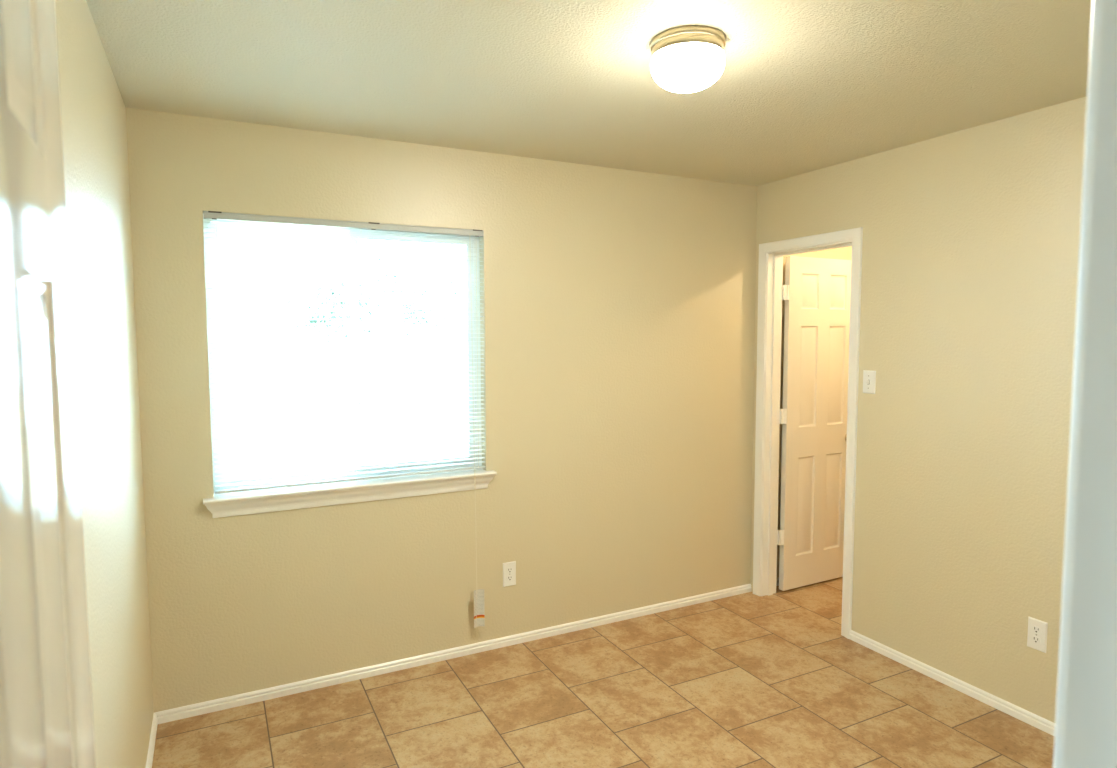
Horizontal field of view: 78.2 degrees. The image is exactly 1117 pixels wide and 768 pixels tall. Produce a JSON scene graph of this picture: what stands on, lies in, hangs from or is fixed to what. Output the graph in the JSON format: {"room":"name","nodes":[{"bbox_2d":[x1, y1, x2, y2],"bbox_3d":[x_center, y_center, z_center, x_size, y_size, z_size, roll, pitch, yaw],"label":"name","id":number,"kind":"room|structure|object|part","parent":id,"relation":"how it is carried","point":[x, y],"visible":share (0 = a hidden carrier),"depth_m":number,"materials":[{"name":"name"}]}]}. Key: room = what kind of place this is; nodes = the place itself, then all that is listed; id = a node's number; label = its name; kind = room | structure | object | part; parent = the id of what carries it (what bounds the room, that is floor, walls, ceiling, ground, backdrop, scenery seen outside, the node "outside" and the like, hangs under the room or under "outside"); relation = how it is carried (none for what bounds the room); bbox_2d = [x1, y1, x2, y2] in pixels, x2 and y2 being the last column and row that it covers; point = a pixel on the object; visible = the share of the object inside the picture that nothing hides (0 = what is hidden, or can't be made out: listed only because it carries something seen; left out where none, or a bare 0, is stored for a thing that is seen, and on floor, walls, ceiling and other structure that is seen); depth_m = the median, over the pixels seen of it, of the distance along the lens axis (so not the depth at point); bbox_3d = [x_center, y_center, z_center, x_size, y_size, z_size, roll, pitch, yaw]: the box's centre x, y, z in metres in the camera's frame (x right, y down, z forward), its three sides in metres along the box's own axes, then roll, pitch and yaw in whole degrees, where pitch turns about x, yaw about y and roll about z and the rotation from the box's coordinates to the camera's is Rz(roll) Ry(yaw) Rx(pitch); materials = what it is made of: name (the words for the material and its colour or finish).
{"room":"empty bedroom","nodes":[
{"label":"empty bedroom","id":0,"kind":"room"},
{"bbox_2d":[55,0,153,767],"bbox_3d":[-1.021,0.259,1.341,0.120,2.440,3.000,-2,5,-27],"label":"wall","id":1,"kind":"structure","parent":0,"point":[93,110],"depth_m":1.85,"materials":[{"name":"beige paint"}]},
{"bbox_2d":[146,713,157,767],"bbox_3d":[-0.985,1.447,1.507,0.012,0.046,2.885,-2,5,-27],"label":"baseboard","id":2,"kind":"structure","parent":1,"relation":"attached to","point":[149,761],"depth_m":2.60,"materials":[{"name":"white paint"}]},
{"bbox_2d":[125,107,756,712],"bbox_3d":[-0.317,0.106,3.441,3.280,2.440,0.120,-2,5,-27],"label":"wall","id":3,"kind":"structure","parent":0,"point":[617,325],"depth_m":3.37,"materials":[{"name":"beige paint"}]},
{"bbox_2d":[203,213,481,493],"bbox_3d":[-0.932,-0.140,3.145,1.198,1.167,0.056,-2,5,-27],"label":"window","id":4,"kind":"structure","parent":3,"relation":"in","point":[211,237],"depth_m":3.11,"materials":[{"name":"white plastic"}]},
{"bbox_3d":[-1.183,-0.131,3.033,0.592,1.107,0.018,-2,5,-27],"label":"sash","id":5,"kind":"part","parent":4,"relation":"part of","materials":[{"name":"glass"}]},
{"bbox_2d":[204,211,484,629],"bbox_3d":[-0.882,0.269,3.078,1.191,1.971,0.084,-2,5,-27],"label":"window blind","id":6,"kind":"object","parent":4,"relation":"attached to","point":[479,604],"visible":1,"depth_m":3.04,"materials":[{"name":"grey plastic"}]},
{"bbox_3d":[-1.387,-0.111,2.824,0.007,1.120,0.028,-2,5,-27],"label":"ladder cord","id":7,"kind":"part","parent":6,"relation":"part of","materials":[{"name":"white fabric"}]},
{"bbox_3d":[-0.893,0.428,3.113,1.187,0.012,0.024,-2,5,-27],"label":"rail","id":8,"kind":"part","parent":6,"relation":"part of","materials":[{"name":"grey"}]},
{"bbox_3d":[-0.874,-0.131,3.084,0.007,1.120,0.028,-2,5,-27],"label":"ladder cord","id":9,"kind":"part","parent":6,"relation":"part of","materials":[{"name":"white fabric"}]},
{"bbox_3d":[-0.409,0.265,3.300,0.007,1.945,0.051,-2,4,-23],"label":"lift cord","id":10,"kind":"part","parent":6,"relation":"part of","materials":[{"name":"white fabric"}]},
{"bbox_3d":[-0.395,-0.150,3.326,0.007,1.120,0.028,-2,5,-27],"label":"ladder cord","id":11,"kind":"part","parent":6,"relation":"part of","materials":[{"name":"white fabric"}]},
{"bbox_3d":[-0.678,-0.149,3.260,0.586,1.107,0.020,-2,5,-27],"label":"sash","id":12,"kind":"part","parent":4,"relation":"part of","materials":[{"name":"glass"}]},
{"bbox_2d":[203,469,496,517],"bbox_3d":[-0.893,0.490,3.114,1.274,0.085,0.112,-2,5,-27],"label":"trim","id":13,"kind":"structure","parent":3,"relation":"attached to","point":[298,497],"depth_m":3.06,"materials":[{"name":"white paint"}]},
{"bbox_2d":[155,584,751,723],"bbox_3d":[-0.230,1.302,3.494,3.160,0.046,0.012,-2,5,-27],"label":"baseboard","id":14,"kind":"structure","parent":3,"relation":"attached to","point":[169,715],"depth_m":3.28,"materials":[{"name":"white paint"}]},
{"bbox_2d":[503,561,515,586],"bbox_3d":[-0.247,0.959,3.464,0.071,0.123,0.009,-2,5,-27],"label":"wall outlet","id":15,"kind":"object","parent":3,"relation":"attached to","point":[509,568],"visible":1,"depth_m":3.46,"materials":[{"name":"white plastic"}]},
{"bbox_2d":[507,575,512,580],"bbox_3d":[-0.245,0.979,3.463,0.034,0.027,0.003,-2,5,-27],"label":"receptacle","id":16,"kind":"object","parent":15,"relation":"attached to","point":[509,577],"depth_m":3.46,"materials":[{"name":"white plastic"}]},
{"bbox_2d":[507,567,512,572],"bbox_3d":[-0.245,0.938,3.460,0.034,0.027,0.003,-2,5,-27],"label":"receptacle","id":17,"kind":"object","parent":15,"relation":"attached to","point":[509,569],"depth_m":3.46,"materials":[{"name":"white plastic"}]},
{"bbox_2d":[86,0,1091,185],"bbox_3d":[1.366,-1.032,1.642,5.300,0.080,4.740,-2,5,-27],"label":"ceiling","id":18,"kind":"structure","parent":0,"point":[803,86],"depth_m":2.27,"materials":[{"name":"beige paint"}]},
{"bbox_2d":[650,25,725,92],"bbox_3d":[0.385,-0.950,2.049,0.220,0.138,0.220,-2,5,-27],"label":"ceiling light","id":19,"kind":"object","parent":18,"relation":"attached to","point":[685,59],"visible":1,"depth_m":1.97,"materials":[{"name":"white glass"}]},
{"bbox_2d":[152,577,1054,767],"bbox_3d":[1.373,1.466,1.821,5.300,0.050,4.740,-2,5,-27],"label":"floor","id":20,"kind":"structure","parent":0,"point":[745,680],"depth_m":2.86,"materials":[{"name":"tile"}]},
{"bbox_2d":[750,96,1086,722],"bbox_3d":[2.555,0.115,3.215,1.640,2.440,3.120,-2,5,-27],"label":"wall","id":21,"kind":"structure","parent":0,"point":[971,243],"depth_m":2.98,"materials":[{"name":"beige paint"}]},
{"bbox_2d":[753,227,862,638],"bbox_3d":[1.401,0.246,3.817,0.148,2.098,0.710,-2,5,-27],"label":"trim","id":22,"kind":"structure","parent":21,"relation":"attached to","point":[770,267],"depth_m":4.02,"materials":[{"name":"white paint"}]},
{"bbox_3d":[1.460,0.244,3.846,0.016,2.098,0.710,-2,5,-27],"label":"casing","id":23,"kind":"part","parent":22,"relation":"part of","materials":[{"name":"white paint"}]},
{"bbox_2d":[774,256,850,590],"bbox_3d":[1.599,0.245,4.222,0.663,2.018,0.099,-2,5,-27],"label":"door","id":24,"kind":"structure","parent":21,"relation":"in","point":[816,292],"depth_m":4.22,"materials":[{"name":"white paint"}]},
{"bbox_2d":[863,370,875,393],"bbox_3d":[1.530,-0.010,3.393,0.018,0.114,0.071,-2,5,-27],"label":"light switch","id":25,"kind":"object","parent":21,"relation":"attached to","point":[869,377],"visible":1,"depth_m":3.39,"materials":[{"name":"white plastic"}]},
{"bbox_2d":[849,630,1054,735],"bbox_3d":[1.990,1.361,2.596,0.012,0.046,2.144,-2,5,-27],"label":"baseboard","id":26,"kind":"structure","parent":21,"relation":"attached to","point":[1030,718],"depth_m":3.03,"materials":[{"name":"white paint"}]},
{"bbox_2d":[1027,616,1047,652],"bbox_3d":[1.907,1.000,2.737,0.009,0.123,0.071,-2,5,-27],"label":"wall outlet","id":27,"kind":"object","parent":21,"relation":"attached to","point":[1037,629],"visible":1,"depth_m":2.73,"materials":[{"name":"white plastic"}]},
{"bbox_2d":[1031,636,1040,643],"bbox_3d":[1.904,1.020,2.737,0.003,0.027,0.034,-2,5,-27],"label":"receptacle","id":28,"kind":"object","parent":27,"relation":"attached to","point":[1034,639],"depth_m":2.74,"materials":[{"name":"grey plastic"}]},
{"bbox_2d":[1032,626,1040,633],"bbox_3d":[1.904,0.979,2.735,0.003,0.027,0.034,-2,5,-27],"label":"receptacle","id":29,"kind":"object","parent":27,"relation":"attached to","point":[1035,629],"depth_m":2.73,"materials":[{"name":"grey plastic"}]},
{"bbox_3d":[1.094,0.292,0.796,3.160,2.440,0.115,-2,5,-27],"label":"wall","id":30,"kind":"structure","parent":0,"visible":0},
{"bbox_2d":[0,0,95,767],"bbox_3d":[-0.340,0.518,0.472,0.099,2.020,0.601,-2,5,-27],"label":"door","id":31,"kind":"structure","parent":30,"relation":"in","point":[46,709],"depth_m":0.52,"materials":[{"name":"white paint"}]},
{"bbox_2d":[1053,0,1116,767],"bbox_3d":[0.108,0.496,0.310,0.742,2.108,0.148,-2,5,-27],"label":"trim","id":32,"kind":"structure","parent":30,"relation":"attached to","point":[1086,702],"depth_m":0.46,"materials":[{"name":"white paint"}]},
{"label":"outside","id":33,"kind":"structure","parent":0,"visible":0},
{"bbox_2d":[230,412,448,492],"bbox_3d":[-3.055,1.487,11.140,23.000,0.100,15.875,-2,5,-27],"label":"ground","id":34,"kind":"structure","parent":33,"point":[435,412],"depth_m":14.59,"materials":[{"name":"beige plant"}]},
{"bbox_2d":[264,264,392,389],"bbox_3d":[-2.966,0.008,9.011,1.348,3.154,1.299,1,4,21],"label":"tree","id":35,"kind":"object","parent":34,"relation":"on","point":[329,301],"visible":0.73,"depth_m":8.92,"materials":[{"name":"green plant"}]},
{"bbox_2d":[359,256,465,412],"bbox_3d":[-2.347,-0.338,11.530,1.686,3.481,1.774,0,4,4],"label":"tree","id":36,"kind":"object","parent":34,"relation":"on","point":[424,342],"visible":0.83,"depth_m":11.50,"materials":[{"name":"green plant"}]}
]}

